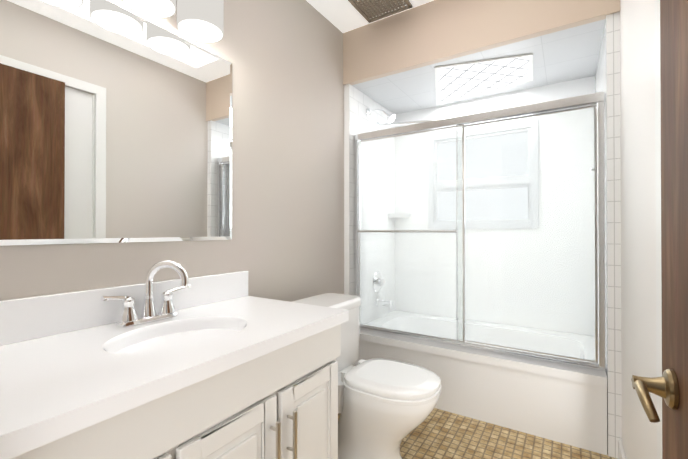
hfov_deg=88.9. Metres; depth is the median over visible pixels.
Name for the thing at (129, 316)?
faucet
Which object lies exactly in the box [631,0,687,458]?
door
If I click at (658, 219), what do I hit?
trim
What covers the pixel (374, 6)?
ceiling vent
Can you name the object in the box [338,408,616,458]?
floor
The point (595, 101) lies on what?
shower door frame
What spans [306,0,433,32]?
ceiling
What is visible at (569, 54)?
ceiling
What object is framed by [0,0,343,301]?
wall
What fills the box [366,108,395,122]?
shower head
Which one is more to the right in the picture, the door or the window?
the door
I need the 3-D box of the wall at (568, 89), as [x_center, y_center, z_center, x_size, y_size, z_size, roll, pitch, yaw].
[1.083,-0.146,2.739,1.433,2.440,0.120,0,0,32]
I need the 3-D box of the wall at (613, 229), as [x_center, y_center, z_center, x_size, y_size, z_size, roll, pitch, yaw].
[0.646,0.028,2.042,1.524,2.085,0.005,0,0,32]
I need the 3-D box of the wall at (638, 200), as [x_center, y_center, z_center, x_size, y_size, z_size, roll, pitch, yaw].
[0.778,-0.157,0.719,0.120,2.440,2.095,0,0,32]
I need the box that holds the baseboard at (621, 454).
[618,440,625,458]
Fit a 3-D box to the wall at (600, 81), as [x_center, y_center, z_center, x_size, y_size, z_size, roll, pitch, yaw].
[1.555,-0.150,1.987,0.171,2.440,0.880,0,0,32]
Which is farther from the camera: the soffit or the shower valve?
the shower valve
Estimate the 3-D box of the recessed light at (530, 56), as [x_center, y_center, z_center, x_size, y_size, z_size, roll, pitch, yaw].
[0.878,-1.008,2.365,0.725,0.008,0.646,0,0,32]
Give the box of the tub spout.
[375,298,392,307]
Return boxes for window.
[428,120,538,228]
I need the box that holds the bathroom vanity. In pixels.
[0,271,348,458]
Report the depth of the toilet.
1.52 m
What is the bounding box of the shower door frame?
[354,91,604,371]
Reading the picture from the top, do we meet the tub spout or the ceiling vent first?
the ceiling vent
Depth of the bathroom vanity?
0.96 m
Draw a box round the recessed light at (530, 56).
[435,53,532,105]
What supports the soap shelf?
attached to the wall at (568, 89)
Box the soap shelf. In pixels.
[388,213,410,217]
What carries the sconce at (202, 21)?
attached to the wall at (285, 59)
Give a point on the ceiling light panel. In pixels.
(456, 82)
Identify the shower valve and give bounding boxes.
[372,271,384,292]
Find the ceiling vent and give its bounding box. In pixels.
[348,0,412,22]
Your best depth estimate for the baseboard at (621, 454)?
1.53 m
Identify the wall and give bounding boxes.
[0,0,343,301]
[344,12,621,458]
[349,84,394,323]
[395,76,594,335]
[595,20,607,452]
[620,0,656,458]
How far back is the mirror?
1.18 m
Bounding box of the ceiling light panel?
[438,57,529,103]
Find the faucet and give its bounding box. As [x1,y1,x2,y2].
[101,260,190,327]
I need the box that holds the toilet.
[292,293,440,458]
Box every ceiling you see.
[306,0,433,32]
[352,19,605,113]
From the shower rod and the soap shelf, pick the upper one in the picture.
the shower rod
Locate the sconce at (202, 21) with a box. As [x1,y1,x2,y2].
[122,0,223,42]
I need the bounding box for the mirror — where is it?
[0,0,231,245]
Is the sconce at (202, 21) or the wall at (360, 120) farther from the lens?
the wall at (360, 120)
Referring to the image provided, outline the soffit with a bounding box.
[343,0,619,84]
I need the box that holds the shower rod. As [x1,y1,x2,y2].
[376,108,588,128]
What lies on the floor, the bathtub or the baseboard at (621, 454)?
the bathtub
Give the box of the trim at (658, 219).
[655,0,661,458]
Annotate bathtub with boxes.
[352,310,606,454]
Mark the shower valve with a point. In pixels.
(377, 281)

